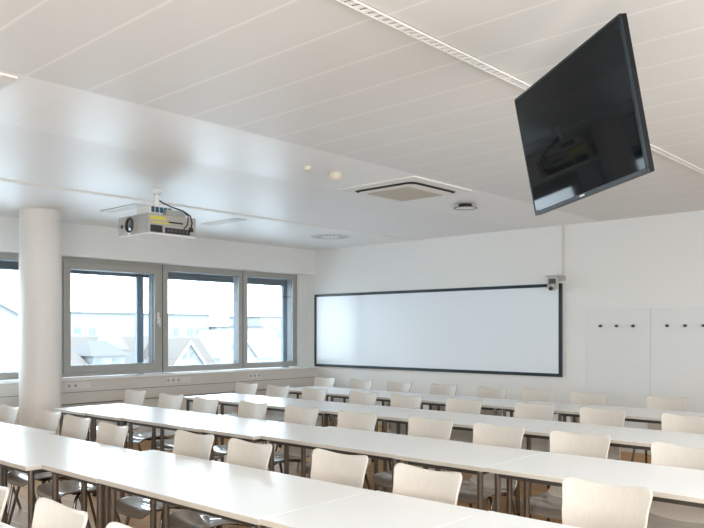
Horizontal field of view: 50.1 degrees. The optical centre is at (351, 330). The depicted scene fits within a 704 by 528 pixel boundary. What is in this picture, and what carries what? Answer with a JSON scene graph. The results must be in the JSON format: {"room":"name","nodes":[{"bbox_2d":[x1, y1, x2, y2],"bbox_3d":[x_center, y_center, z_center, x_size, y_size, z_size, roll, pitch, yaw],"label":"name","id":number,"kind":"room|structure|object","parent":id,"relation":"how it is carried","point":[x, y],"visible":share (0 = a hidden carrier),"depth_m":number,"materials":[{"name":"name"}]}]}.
{"room":"lecture hall","nodes":[
{"label":"lecture hall","id":0,"kind":"room"},
{"bbox_2d":[0,215,314,438],"bbox_3d":[-4.696,0.001,8.606,0.404,2.940,11.650,0,0,42],"label":"wall","id":1,"kind":"structure","parent":0,"point":[83,241],"depth_m":10.88,"materials":[{"name":"paint"}]},
{"bbox_2d":[0,252,18,379],"bbox_3d":[-5.192,-0.246,8.300,0.300,1.685,3.370,0,0,42],"label":"window","id":2,"kind":"structure","parent":1,"relation":"in","point":[8,261],"depth_m":9.25,"materials":[{"name":"grey metal"}]},
{"bbox_2d":[62,257,162,376],"bbox_3d":[-3.318,-0.197,10.309,0.378,1.785,1.585,0,0,42],"label":"window","id":3,"kind":"structure","parent":1,"relation":"in","point":[154,272],"depth_m":10.42,"materials":[{"name":"grey metal"}]},
{"bbox_2d":[0,368,317,406],"bbox_3d":[-4.515,0.776,8.442,0.085,0.300,11.650,0,0,42],"label":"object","id":4,"kind":"object","parent":1,"relation":"attached to","point":[101,390],"visible":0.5,"depth_m":10.50,"materials":[{"name":"metal"}]},
{"bbox_2d":[66,382,90,389],"bbox_3d":[-3.463,0.691,9.532,0.011,0.084,0.323,0,0,42],"label":"power socket","id":5,"kind":"object","parent":4,"relation":"attached to","point":[76,385],"visible":1,"depth_m":9.53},
{"bbox_2d":[165,376,190,383],"bbox_3d":[-2.459,0.691,10.640,0.011,0.084,0.419,0,0,42],"label":"power socket","id":6,"kind":"object","parent":4,"relation":"attached to","point":[168,379],"visible":1,"depth_m":10.63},
{"bbox_2d":[248,372,260,378],"bbox_3d":[-1.515,0.690,11.682,0.011,0.083,0.243,0,0,42],"label":"power socket","id":7,"kind":"object","parent":4,"relation":"attached to","point":[250,375],"visible":1,"depth_m":11.68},
{"bbox_2d":[0,366,318,384],"bbox_3d":[-4.570,0.615,8.492,0.284,0.023,11.650,0,0,42],"label":"window sill","id":8,"kind":"structure","parent":1,"relation":"attached to","point":[302,367],"depth_m":10.57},
{"bbox_2d":[163,265,242,371],"bbox_3d":[-2.330,-0.246,11.459,0.300,1.685,1.515,0,0,42],"label":"window","id":9,"kind":"structure","parent":1,"relation":"in","point":[170,272],"depth_m":11.54,"materials":[{"name":"grey metal"}]},
{"bbox_2d":[243,271,296,368],"bbox_3d":[-1.439,-0.197,12.442,0.300,1.785,1.210,0,0,42],"label":"window","id":10,"kind":"structure","parent":1,"relation":"in","point":[288,282],"depth_m":12.72,"materials":[{"name":"grey metal"}]},
{"bbox_2d":[7,419,652,527],"bbox_3d":[-0.673,1.531,4.962,11.260,0.120,12.050,0,0,42],"label":"floor","id":11,"kind":"structure","parent":0,"point":[20,516],"depth_m":6.73,"materials":[{"name":"brown wood"}]},
{"bbox_2d":[0,486,9,521],"bbox_3d":[-1.658,1.051,2.980,0.430,0.846,0.504,0,0,43],"label":"chair","id":12,"kind":"object","parent":11,"relation":"on","point":[4,491],"visible":0.95,"depth_m":3.01,"materials":[{"name":"plastic"}]},
{"bbox_2d":[0,422,13,426],"bbox_3d":[-3.291,1.101,6.004,1.209,0.740,0.703,0,0,42],"label":"table","id":13,"kind":"object","parent":11,"relation":"on","point":[1,423],"visible":0.27,"depth_m":5.89,"materials":[{"name":"white laminate"}]},
{"bbox_2d":[0,522,14,527],"bbox_3d":[-1.388,1.101,2.452,1.859,0.740,0.703,0,0,42],"label":"table","id":14,"kind":"object","parent":11,"relation":"on","point":[2,525],"visible":1,"depth_m":2.81,"materials":[{"name":"white laminate"}]},
{"bbox_2d":[0,404,21,508],"bbox_3d":[-3.039,1.051,6.207,0.430,0.846,0.504,0,0,44],"label":"chair","id":15,"kind":"object","parent":11,"relation":"on","point":[8,414],"visible":0.38,"depth_m":6.38,"materials":[{"name":"plastic"}]},
{"bbox_2d":[0,425,55,523],"bbox_3d":[-2.610,1.101,5.400,0.609,0.740,0.703,0,0,42],"label":"table","id":16,"kind":"object","parent":11,"relation":"on","point":[13,430],"visible":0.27,"depth_m":5.42,"materials":[{"name":"white laminate"}]},
{"bbox_2d":[7,409,61,521],"bbox_3d":[-2.545,1.051,5.814,0.430,0.846,0.504,0,0,42],"label":"chair","id":17,"kind":"object","parent":11,"relation":"on","point":[44,419],"visible":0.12,"depth_m":5.99,"materials":[{"name":"plastic"}]},
{"bbox_2d":[19,208,61,434],"bbox_3d":[-3.559,0.051,8.602,0.452,2.840,0.452,0,0,42],"label":"column","id":18,"kind":"structure","parent":11,"relation":"on","point":[40,229],"depth_m":8.41,"materials":[{"name":"paint"}]},
{"bbox_2d":[7,414,90,527],"bbox_3d":[-2.175,1.051,5.411,0.430,0.846,0.504,0,0,43],"label":"chair","id":19,"kind":"object","parent":11,"relation":"on","point":[75,427],"visible":0.4,"depth_m":5.42,"materials":[{"name":"plastic"}]},
{"bbox_2d":[32,497,87,527],"bbox_3d":[-1.199,1.051,2.571,0.430,0.846,0.504,0,0,44],"label":"chair","id":20,"kind":"object","parent":11,"relation":"on","point":[48,513],"visible":1,"depth_m":2.79,"materials":[{"name":"plastic"}]},
{"bbox_2d":[0,433,138,527],"bbox_3d":[-1.975,1.101,4.731,1.229,0.740,0.703,0,0,42],"label":"table","id":21,"kind":"object","parent":11,"relation":"on","point":[27,454],"visible":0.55,"depth_m":4.53,"materials":[{"name":"white laminate"}]},
{"bbox_2d":[36,421,127,526],"bbox_3d":[-1.770,1.051,4.964,0.430,0.846,0.504,0,0,44],"label":"chair","id":22,"kind":"object","parent":11,"relation":"on","point":[107,433],"visible":0.49,"depth_m":5.03,"materials":[{"name":"plastic"}]},
{"bbox_2d":[54,403,149,480],"bbox_3d":[-2.361,1.101,7.165,0.589,0.740,0.703,0,0,42],"label":"table","id":23,"kind":"object","parent":11,"relation":"on","point":[80,411],"visible":0.21,"depth_m":7.09,"materials":[{"name":"laminate"}]},
{"bbox_2d":[89,389,145,450],"bbox_3d":[-2.451,1.051,7.888,0.430,0.846,0.504,0,0,43],"label":"chair","id":24,"kind":"object","parent":11,"relation":"on","point":[132,397],"visible":0.27,"depth_m":8.05,"materials":[{"name":"brown wood"}]},
{"bbox_2d":[106,522,131,527],"bbox_3d":[-0.803,1.051,2.205,0.430,0.846,0.504,0,0,41],"label":"chair","id":25,"kind":"object","parent":11,"relation":"on","point":[111,524],"visible":1,"depth_m":2.47,"materials":[{"name":"plastic"}]},
{"bbox_2d":[42,450,209,527],"bbox_3d":[-1.247,1.101,4.186,0.579,0.740,0.703,0,0,42],"label":"table","id":26,"kind":"object","parent":11,"relation":"on","point":[88,470],"visible":0.7,"depth_m":4.09,"materials":[{"name":"white laminate"}]},
{"bbox_2d":[86,407,187,498],"bbox_3d":[-1.924,1.101,6.783,0.569,0.740,0.703,0,0,42],"label":"table","id":27,"kind":"object","parent":11,"relation":"on","point":[117,415],"visible":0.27,"depth_m":6.67,"materials":[{"name":"white laminate"}]},
{"bbox_2d":[127,393,183,449],"bbox_3d":[-1.945,1.051,7.389,0.430,0.846,0.504,0,0,40],"label":"chair","id":28,"kind":"object","parent":11,"relation":"on","point":[167,401],"visible":0.49,"depth_m":7.49,"materials":[{"name":"brown wood"}]},
{"bbox_2d":[116,430,213,527],"bbox_3d":[-1.122,1.051,4.525,0.430,0.846,0.504,0,0,42],"label":"chair","id":29,"kind":"object","parent":11,"relation":"on","point":[186,443],"visible":0.36,"depth_m":4.56,"materials":[{"name":"brown wood"}]},
{"bbox_2d":[156,397,218,451],"bbox_3d":[-1.519,1.051,6.935,0.430,0.846,0.504,0,0,44],"label":"chair","id":30,"kind":"object","parent":11,"relation":"on","point":[200,404],"visible":0.19,"depth_m":7.06,"materials":[{"name":"brown wood"}]},
{"bbox_2d":[122,411,267,496],"bbox_3d":[-1.299,1.101,6.237,1.089,0.740,0.703,0,0,42],"label":"table","id":31,"kind":"object","parent":11,"relation":"on","point":[190,421],"visible":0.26,"depth_m":6.20,"materials":[{"name":"white laminate"}]},
{"bbox_2d":[169,438,271,527],"bbox_3d":[-0.732,1.051,4.158,0.430,0.846,0.504,0,0,45],"label":"chair","id":32,"kind":"object","parent":11,"relation":"on","point":[239,452],"visible":0.42,"depth_m":4.21,"materials":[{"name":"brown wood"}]},
{"bbox_2d":[184,393,260,460],"bbox_3d":[-1.435,1.101,8.425,0.609,0.740,0.703,0,0,42],"label":"table","id":33,"kind":"object","parent":11,"relation":"on","point":[189,399],"visible":0.18,"depth_m":8.36,"materials":[{"name":"laminate"}]},
{"bbox_2d":[98,460,373,527],"bbox_3d":[-0.577,1.101,3.593,1.209,0.740,0.703,0,0,42],"label":"table","id":34,"kind":"object","parent":11,"relation":"on","point":[244,495],"visible":0.77,"depth_m":3.49,"materials":[{"name":"laminate"}]},
{"bbox_2d":[218,382,257,416],"bbox_3d":[-1.415,1.051,9.014,0.430,0.846,0.504,0,0,40],"label":"chair","id":35,"kind":"object","parent":11,"relation":"on","point":[241,388],"visible":0.23,"depth_m":9.20,"materials":[{"name":"brown wood"}]},
{"bbox_2d":[214,400,267,458],"bbox_3d":[-1.025,1.051,6.542,0.430,0.846,0.504,0,0,44],"label":"chair","id":36,"kind":"object","parent":11,"relation":"on","point":[246,409],"visible":0.24,"depth_m":6.67,"materials":[{"name":"brown wood"}]},
{"bbox_2d":[202,421,320,474],"bbox_3d":[-0.668,1.101,5.679,0.589,0.740,0.703,0,0,42],"label":"table","id":37,"kind":"object","parent":11,"relation":"on","point":[251,432],"visible":0.31,"depth_m":5.55,"materials":[{"name":"laminate"}]},
{"bbox_2d":[262,385,289,443],"bbox_3d":[-0.995,1.051,8.553,0.430,0.846,0.504,0,0,43],"label":"chair","id":38,"kind":"object","parent":11,"relation":"on","point":[274,391],"visible":0.24,"depth_m":8.71,"materials":[{"name":"brown wood"}]},
{"bbox_2d":[268,405,318,475],"bbox_3d":[-0.560,1.051,6.147,0.430,0.846,0.504,0,0,42],"label":"chair","id":39,"kind":"object","parent":11,"relation":"on","point":[293,414],"visible":0.43,"depth_m":6.29,"materials":[{"name":"brown wood"}]},
{"bbox_2d":[219,396,371,461],"bbox_3d":[-0.616,1.101,7.683,1.599,0.740,0.703,0,0,42],"label":"table","id":40,"kind":"object","parent":11,"relation":"on","point":[274,403],"visible":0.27,"depth_m":7.70,"materials":[{"name":"white laminate"}]},
{"bbox_2d":[275,387,326,471],"bbox_3d":[-0.557,1.051,8.142,0.430,0.846,0.504,0,0,44],"label":"chair","id":41,"kind":"object","parent":11,"relation":"on","point":[307,393],"visible":0.17,"depth_m":8.28,"materials":[{"name":"brown wood"}]},
{"bbox_2d":[278,386,365,446],"bbox_3d":[-0.404,1.101,9.474,0.929,0.740,0.703,0,0,42],"label":"table","id":42,"kind":"object","parent":11,"relation":"on","point":[293,390],"visible":0.22,"depth_m":9.41,"materials":[{"name":"white laminate"}]},
{"bbox_2d":[314,377,334,422],"bbox_3d":[-0.513,1.051,10.113,0.430,0.846,0.504,0,0,43],"label":"chair","id":43,"kind":"object","parent":11,"relation":"on","point":[318,381],"visible":0.15,"depth_m":10.28,"materials":[{"name":"brown wood"}]},
{"bbox_2d":[310,448,368,487],"bbox_3d":[-0.207,1.051,3.763,0.430,0.846,0.504,0,0,43],"label":"chair","id":44,"kind":"object","parent":11,"relation":"on","point":[328,466],"visible":0.41,"depth_m":3.94,"materials":[{"name":"plastic"}]},
{"bbox_2d":[306,410,377,489],"bbox_3d":[-0.093,1.051,5.725,0.430,0.846,0.504,0,0,40],"label":"chair","id":45,"kind":"object","parent":11,"relation":"on","point":[346,419],"visible":0.17,"depth_m":5.88,"materials":[{"name":"brown wood"}]},
{"bbox_2d":[330,379,372,425],"bbox_3d":[-0.021,1.051,9.613,0.430,0.846,0.504,0,0,42],"label":"chair","id":46,"kind":"object","parent":11,"relation":"on","point":[355,384],"visible":0.16,"depth_m":9.80,"materials":[{"name":"brown wood"}]},
{"bbox_2d":[261,426,460,527],"bbox_3d":[0.048,1.101,5.117,1.209,0.740,0.703,0,0,42],"label":"table","id":47,"kind":"object","parent":11,"relation":"on","point":[372,444],"visible":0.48,"depth_m":5.03,"materials":[{"name":"laminate"}]},
{"bbox_2d":[349,391,378,472],"bbox_3d":[-0.030,1.051,7.651,0.430,0.846,0.504,0,0,44],"label":"chair","id":48,"kind":"object","parent":11,"relation":"on","point":[355,397],"visible":0.08,"depth_m":7.83,"materials":[{"name":"brown wood"}]},
{"bbox_2d":[327,390,402,431],"bbox_3d":[0.161,1.101,8.935,0.629,0.740,0.703,0,0,42],"label":"table","id":49,"kind":"object","parent":11,"relation":"on","point":[345,394],"visible":0.14,"depth_m":8.87,"materials":[{"name":"white laminate"}]},
{"bbox_2d":[260,491,486,527],"bbox_3d":[0.096,1.101,2.996,0.589,0.740,0.703,0,0,42],"label":"table","id":50,"kind":"object","parent":11,"relation":"on","point":[375,509],"visible":0.92,"depth_m":3.02,"materials":[{"name":"white laminate"}]},
{"bbox_2d":[325,405,424,490],"bbox_3d":[0.220,1.101,6.952,0.619,0.740,0.703,0,0,42],"label":"table","id":51,"kind":"object","parent":11,"relation":"on","point":[380,410],"visible":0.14,"depth_m":6.89,"materials":[{"name":"white laminate"}]},
{"bbox_2d":[381,381,411,420],"bbox_3d":[0.439,1.051,9.197,0.430,0.846,0.504,0,0,44],"label":"chair","id":52,"kind":"object","parent":11,"relation":"on","point":[391,386],"visible":0.19,"depth_m":9.38,"materials":[{"name":"brown wood"}]},
{"bbox_2d":[387,394,421,470],"bbox_3d":[0.392,1.051,7.269,0.430,0.846,0.504,0,0,43],"label":"chair","id":53,"kind":"object","parent":11,"relation":"on","point":[414,402],"visible":0.18,"depth_m":7.45,"materials":[{"name":"brown wood"}]},
{"bbox_2d":[371,392,451,461],"bbox_3d":[0.649,1.101,8.506,0.669,0.740,0.703,0,0,42],"label":"table","id":54,"kind":"object","parent":11,"relation":"on","point":[384,397],"visible":0.16,"depth_m":8.53,"materials":[{"name":"white laminate"}]},
{"bbox_2d":[373,416,452,490],"bbox_3d":[0.430,1.051,5.318,0.430,0.846,0.504,0,0,42],"label":"chair","id":55,"kind":"object","parent":11,"relation":"on","point":[417,426],"visible":0.3,"depth_m":5.45,"materials":[{"name":"plastic"}]},
{"bbox_2d":[392,463,461,504],"bbox_3d":[0.198,1.051,3.316,0.430,0.846,0.504,0,0,44],"label":"chair","id":56,"kind":"object","parent":11,"relation":"on","point":[411,481],"visible":0.52,"depth_m":3.49,"materials":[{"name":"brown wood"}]},
{"bbox_2d":[430,383,456,410],"bbox_3d":[0.935,1.051,8.747,0.430,0.846,0.504,0,0,44],"label":"chair","id":57,"kind":"object","parent":11,"relation":"on","point":[434,388],"visible":0.13,"depth_m":8.92,"materials":[{"name":"brown wood"}]},
{"bbox_2d":[377,410,540,515],"bbox_3d":[0.898,1.101,6.338,1.209,0.740,0.703,0,0,42],"label":"table","id":58,"kind":"object","parent":11,"relation":"on","point":[461,421],"visible":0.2,"depth_m":6.32,"materials":[{"name":"laminate"}]},
{"bbox_2d":[445,398,481,442],"bbox_3d":[0.901,1.051,6.834,0.430,0.846,0.504,0,0,41],"label":"chair","id":59,"kind":"object","parent":11,"relation":"on","point":[452,405],"visible":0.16,"depth_m":6.99,"materials":[{"name":"brown wood"}]},
{"bbox_2d":[395,442,544,514],"bbox_3d":[0.713,1.101,4.495,0.609,0.740,0.703,0,0,42],"label":"table","id":60,"kind":"object","parent":11,"relation":"on","point":[471,458],"visible":0.62,"depth_m":4.35,"materials":[{"name":"laminate"}]},
{"bbox_2d":[420,395,528,416],"bbox_3d":[1.278,1.101,7.950,1.009,0.740,0.703,0,0,42],"label":"table","id":61,"kind":"object","parent":11,"relation":"on","point":[487,403],"visible":0.21,"depth_m":7.92,"materials":[{"name":"white laminate"}]},
{"bbox_2d":[457,422,523,515],"bbox_3d":[0.840,1.051,4.907,0.430,0.846,0.504,0,0,43],"label":"chair","id":62,"kind":"object","parent":11,"relation":"on","point":[485,434],"visible":0.51,"depth_m":5.01,"materials":[{"name":"plastic"}]},
{"bbox_2d":[477,386,506,415],"bbox_3d":[1.436,1.051,8.347,0.430,0.846,0.504,0,0,44],"label":"chair","id":63,"kind":"object","parent":11,"relation":"on","point":[485,392],"visible":0.2,"depth_m":8.51,"materials":[{"name":"brown wood"}]},
{"bbox_2d":[438,511,579,527],"bbox_3d":[0.770,1.101,2.399,1.209,0.740,0.703,0,0,42],"label":"table","id":64,"kind":"object","parent":11,"relation":"on","point":[489,519],"visible":1,"depth_m":2.87,"materials":[{"name":"laminate"}]},
{"bbox_2d":[485,402,554,503],"bbox_3d":[1.446,1.051,6.422,0.430,0.846,0.504,0,0,44],"label":"chair","id":65,"kind":"object","parent":11,"relation":"on","point":[521,410],"visible":0.23,"depth_m":6.55,"materials":[{"name":"brown wood"}]},
{"bbox_2d":[521,388,554,401],"bbox_3d":[1.872,1.051,7.979,0.430,0.846,0.504,0,0,41],"label":"chair","id":66,"kind":"object","parent":11,"relation":"on","point":[527,394],"visible":0.12,"depth_m":8.16,"materials":[{"name":"brown wood"}]},
{"bbox_2d":[497,401,583,488],"bbox_3d":[1.868,1.101,7.416,0.579,0.740,0.703,0,0,42],"label":"table","id":67,"kind":"object","parent":11,"relation":"on","point":[509,407],"visible":0.18,"depth_m":7.34,"materials":[{"name":"laminate"}]},
{"bbox_2d":[508,420,615,517],"bbox_3d":[1.565,1.101,5.720,0.609,0.740,0.703,0,0,42],"label":"table","id":68,"kind":"object","parent":11,"relation":"on","point":[541,429],"visible":0.2,"depth_m":5.70,"materials":[{"name":"laminate"}]},
{"bbox_2d":[520,430,610,521],"bbox_3d":[1.276,1.051,4.511,0.430,0.846,0.504,0,0,40],"label":"chair","id":69,"kind":"object","parent":11,"relation":"on","point":[548,505],"visible":0.41,"depth_m":4.64,"materials":[{"name":"brown wood"}]},
{"bbox_2d":[570,391,605,422],"bbox_3d":[2.281,1.051,7.582,0.430,0.846,0.504,0,0,43],"label":"chair","id":70,"kind":"object","parent":11,"relation":"on","point":[575,397],"visible":0.15,"depth_m":7.76,"materials":[{"name":"brown wood"}]},
{"bbox_2d":[484,452,703,517],"bbox_3d":[1.394,1.101,3.892,1.209,0.740,0.703,0,0,42],"label":"table","id":71,"kind":"object","parent":11,"relation":"on","point":[668,484],"visible":0.78,"depth_m":3.89,"materials":[{"name":"laminate"}]},
{"bbox_2d":[580,406,625,459],"bbox_3d":[1.912,1.051,6.013,0.430,0.846,0.504,0,0,42],"label":"chair","id":72,"kind":"object","parent":11,"relation":"on","point":[588,415],"visible":0.2,"depth_m":6.16,"materials":[{"name":"brown wood"}]},
{"bbox_2d":[562,476,652,527],"bbox_3d":[0.908,1.051,2.983,0.430,0.846,0.504,0,0,44],"label":"chair","id":73,"kind":"object","parent":11,"relation":"on","point":[585,504],"visible":0.99,"depth_m":3.15,"materials":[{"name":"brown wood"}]},
{"bbox_2d":[554,405,703,423],"bbox_3d":[2.538,1.101,6.823,1.209,0.740,0.703,0,0,42],"label":"table","id":74,"kind":"object","parent":11,"relation":"on","point":[643,415],"visible":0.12,"depth_m":6.84,"materials":[{"name":"laminate"}]},
{"bbox_2d":[582,427,703,450],"bbox_3d":[2.233,1.101,5.101,1.209,0.740,0.703,0,0,42],"label":"table","id":75,"kind":"object","parent":11,"relation":"on","point":[624,437],"visible":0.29,"depth_m":5.17,"materials":[{"name":"laminate"}]},
{"bbox_2d":[631,395,687,463],"bbox_3d":[2.889,1.051,7.098,0.430,0.846,0.504,0,0,43],"label":"chair","id":76,"kind":"object","parent":11,"relation":"on","point":[653,402],"visible":0.16,"depth_m":7.28,"materials":[{"name":"brown wood"}]},
{"bbox_2d":[647,441,703,527],"bbox_3d":[1.702,1.051,4.018,0.430,0.846,0.504,0,0,45],"label":"chair","id":77,"kind":"object","parent":11,"relation":"on","point":[661,514],"visible":0.59,"depth_m":4.16,"materials":[{"name":"brown wood"}]},
{"bbox_2d":[661,413,703,433],"bbox_3d":[2.393,1.051,5.524,0.430,0.846,0.504,0,0,41],"label":"chair","id":78,"kind":"object","parent":11,"relation":"on","point":[669,422],"visible":0.07,"depth_m":5.72,"materials":[{"name":"brown wood"}]},
{"bbox_2d":[0,0,703,249],"bbox_3d":[-0.673,-1.419,4.962,11.260,0.100,12.050,0,0,42],"label":"ceiling","id":79,"kind":"structure","parent":0,"point":[220,105],"depth_m":4.64,"materials":[{"name":"paint"}]},
{"bbox_2d":[0,72,17,88],"bbox_3d":[-2.457,-1.345,4.027,0.940,0.048,0.940,0,0,42],"label":"air conditioning unit","id":80,"kind":"object","parent":79,"relation":"attached to","point":[5,79],"visible":1,"depth_m":4.06,"materials":[{"name":"white plastic"}]},
{"bbox_2d":[101,203,146,212],"bbox_3d":[-2.548,-1.364,8.373,0.720,0.010,0.150,0,0,42],"label":"ceiling vent","id":81,"kind":"object","parent":79,"relation":"in","point":[130,206],"visible":1,"depth_m":8.37,"materials":[{"name":"white plastic"}]},
{"bbox_2d":[137,189,185,216],"bbox_3d":[-1.859,-1.232,7.335,0.300,0.275,0.360,0,0,42],"label":"mount","id":82,"kind":"object","parent":79,"relation":"attached to","point":[156,208],"visible":0.75,"depth_m":7.25,"materials":[{"name":"white metal"}]},
{"bbox_2d":[119,200,195,241],"bbox_3d":[-1.892,-1.091,7.308,0.552,0.376,0.559,0,0,42],"label":"projector","id":83,"kind":"object","parent":82,"relation":"attached to","point":[155,227],"visible":1,"depth_m":7.15,"materials":[{"name":"white plastic"}]},
{"bbox_2d":[138,216,145,230],"bbox_3d":[-1.955,-0.997,7.017,0.125,0.128,0.004,0,0,42],"label":"vent grille","id":84,"kind":"object","parent":83,"relation":"attached to","point":[141,219],"depth_m":7.02,"materials":[{"name":"grey plastic"}]},
{"bbox_2d":[0,178,416,240],"bbox_3d":[-2.948,-1.374,7.023,0.054,0.034,11.650,0,0,42],"label":"light strip","id":85,"kind":"object","parent":79,"relation":"attached to","point":[4,180],"visible":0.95,"depth_m":8.28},
{"bbox_2d":[201,218,246,225],"bbox_3d":[-1.612,-1.364,9.421,0.720,0.010,0.160,0,0,42],"label":"ceiling vent","id":86,"kind":"object","parent":79,"relation":"in","point":[233,219],"visible":1,"depth_m":9.38,"materials":[{"name":"white plastic"}]},
{"bbox_2d":[311,234,349,238],"bbox_3d":[-0.311,-1.360,10.902,0.580,0.018,0.580,0,0,42],"label":"ceiling vent","id":87,"kind":"object","parent":79,"relation":"in","point":[318,236],"visible":1,"depth_m":10.84,"materials":[{"name":"white plastic"}]},
{"bbox_2d":[328,171,341,180],"bbox_3d":[-0.144,-1.332,6.499,0.120,0.074,0.120,0,0,42],"label":"sensor","id":88,"kind":"object","parent":79,"relation":"attached to","point":[333,175],"visible":1,"depth_m":6.46,"materials":[{"name":"beige plastic"}]},
{"bbox_2d":[338,176,472,201],"bbox_3d":[0.518,-1.345,7.296,0.940,0.048,0.940,0,0,42],"label":"air conditioning unit","id":89,"kind":"object","parent":79,"relation":"attached to","point":[410,188],"visible":1,"depth_m":7.13,"materials":[{"name":"white plastic"}]},
{"bbox_2d":[367,187,442,200],"bbox_3d":[0.518,-1.325,7.296,0.510,0.007,0.550,0,0,42],"label":"grille","id":90,"kind":"object","parent":89,"relation":"attached to","point":[397,193],"depth_m":7.23,"materials":[{"name":"metal"}]},
{"bbox_2d":[454,203,476,209],"bbox_3d":[1.226,-1.347,8.146,0.250,0.043,0.250,0,0,42],"label":"smoke detector","id":91,"kind":"object","parent":79,"relation":"attached to","point":[465,206],"visible":1,"depth_m":8.10,"materials":[{"name":"white plastic"}]},
{"bbox_2d":[335,0,703,174],"bbox_3d":[0.609,-1.374,3.800,0.054,0.034,11.650,0,0,42],"label":"light strip","id":92,"kind":"object","parent":79,"relation":"attached to","point":[357,5],"visible":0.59,"depth_m":3.62,"materials":[{"name":"plastic"}]},
{"bbox_3d":[1.160,-1.087,3.495,0.224,0.563,0.378,0,0,-9],"label":"television mount","id":93,"kind":"object","parent":79,"relation":"hanging from","visible":0},
{"bbox_2d":[514,13,654,215],"bbox_3d":[1.026,-0.921,3.453,0.168,0.622,1.084,0,0,-9],"label":"television","id":94,"kind":"object","parent":93,"relation":"attached to","point":[583,127],"visible":1,"depth_m":3.30,"materials":[{"name":"black plastic"}]},
{"bbox_2d":[308,210,703,421],"bbox_3d":[3.305,0.001,9.352,11.260,2.940,0.200,0,0,42],"label":"wall","id":95,"kind":"structure","parent":0,"point":[657,261],"depth_m":9.92,"materials":[{"name":"paint"}]},
{"bbox_2d":[314,283,562,376],"bbox_3d":[1.044,-0.011,11.243,4.510,1.211,0.034,0,0,42],"label":"whiteboard","id":96,"kind":"object","parent":95,"relation":"attached to","point":[515,329],"visible":1,"depth_m":10.94,"materials":[{"name":"plastic"}]},
{"bbox_2d":[328,415,650,453],"bbox_3d":[3.345,1.436,9.171,10.556,0.070,0.015,0,0,42],"label":"baseboard","id":97,"kind":"structure","parent":95,"relation":"attached to","point":[336,418],"depth_m":9.15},
{"bbox_2d":[545,275,565,290],"bbox_3d":[2.624,-0.617,9.704,0.200,0.200,0.193,0,0,42],"label":"camera","id":98,"kind":"object","parent":95,"relation":"attached to","point":[552,281],"visible":1,"depth_m":9.67,"materials":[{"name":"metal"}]},
{"bbox_2d":[562,225,564,274],"bbox_3d":[2.728,-1.049,9.725,0.030,0.640,0.022,0,0,42],"label":"cable conduit","id":99,"kind":"object","parent":95,"relation":"attached to","point":[563,226],"visible":1,"depth_m":9.72,"materials":[{"name":"plastic"}]},
{"bbox_2d":[586,308,650,428],"bbox_3d":[3.247,0.555,9.227,0.802,1.652,0.058,0,0,42],"label":"panel","id":100,"kind":"object","parent":95,"relation":"attached to","point":[618,341],"visible":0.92,"depth_m":9.21,"materials":[{"name":"laminate"}]},
{"bbox_2d":[651,307,703,412],"bbox_3d":[3.844,0.555,8.686,0.804,1.652,0.058,0,0,42],"label":"panel","id":101,"kind":"object","parent":95,"relation":"attached to","point":[677,334],"visible":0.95,"depth_m":8.74,"materials":[{"name":"laminate"}]},
{"label":"outside","id":102,"kind":"structure","parent":0,"visible":0},
{"bbox_3d":[-62.772,10.621,239.027,386.000,0.300,570.000,0,0,42],"label":"ground","id":103,"kind":"structure","parent":102,"visible":0},
{"bbox_2d":[0,299,18,380],"bbox_3d":[-37.134,3.561,72.097,12.950,13.820,13.800,0,0,42],"label":"gabled house","id":104,"kind":"structure","parent":103,"relation":"on","point":[9,314],"depth_m":69.34,"materials":[{"name":"grey tile"}]},
{"bbox_2d":[62,353,94,377],"bbox_3d":[-41.543,6.771,100.109,11.000,7.400,11.600,0,0,42],"label":"building","id":105,"kind":"structure","parent":103,"relation":"on","point":[76,359],"depth_m":102.19,"materials":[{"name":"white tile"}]},
{"bbox_2d":[71,340,128,375],"bbox_3d":[-36.207,5.896,106.744,8.000,9.150,5.800,0,0,42],"label":"house","id":106,"kind":"structure","parent":103,"relation":"on","point":[91,351],"depth_m":104.78,"materials":[{"name":"grey tile"}]},
{"bbox_2d":[71,332,148,351],"bbox_3d":[-41.947,5.321,129.081,13.500,10.300,20.000,0,0,42],"label":"building","id":107,"kind":"structure","parent":103,"relation":"on","point":[125,343],"depth_m":125.22,"materials":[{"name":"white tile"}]},
{"bbox_2d":[125,352,156,374],"bbox_3d":[-33.964,6.821,112.944,9.000,7.300,7.200,0,0,42],"label":"building","id":108,"kind":"structure","parent":103,"relation":"on","point":[130,358],"depth_m":112.05,"materials":[{"name":"grey tile"}]},
{"bbox_2d":[71,311,211,337],"bbox_3d":[-65.690,3.046,176.227,14.800,14.850,69.800,0,0,42],"label":"apartment building","id":109,"kind":"structure","parent":103,"relation":"on","point":[82,323],"depth_m":178.93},
{"bbox_2d":[146,339,206,372],"bbox_3d":[-27.289,5.836,116.477,7.950,9.270,6.400,0,0,42],"label":"gabled house","id":110,"kind":"structure","parent":103,"relation":"on","point":[180,351],"depth_m":114.20,"materials":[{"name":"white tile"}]},
{"bbox_2d":[143,338,218,370],"bbox_3d":[-29.345,5.821,125.490,11.000,9.300,10.400,0,0,42],"label":"house roof","id":111,"kind":"structure","parent":103,"relation":"on","point":[197,342],"depth_m":126.54,"materials":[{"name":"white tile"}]},
{"bbox_2d":[196,330,258,369],"bbox_3d":[-27.053,5.111,154.718,12.950,10.720,9.800,0,0,42],"label":"gabled house","id":112,"kind":"structure","parent":103,"relation":"on","point":[219,343],"depth_m":151.70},
{"bbox_2d":[209,326,264,339],"bbox_3d":[-35.170,4.571,206.937,14.800,11.800,16.500,0,0,42],"label":"apartment building","id":113,"kind":"structure","parent":103,"relation":"on","point":[253,332],"depth_m":205.14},
{"bbox_2d":[227,316,280,339],"bbox_3d":[-13.490,3.121,233.848,14.800,14.700,52.300,0,0,42],"label":"apartment building","id":114,"kind":"structure","parent":103,"relation":"on","point":[272,329],"depth_m":212.90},
{"bbox_2d":[248,340,280,368],"bbox_3d":[-20.211,6.271,172.808,13.000,8.400,22.000,0,0,42],"label":"building","id":115,"kind":"structure","parent":103,"relation":"on","point":[267,350],"depth_m":168.54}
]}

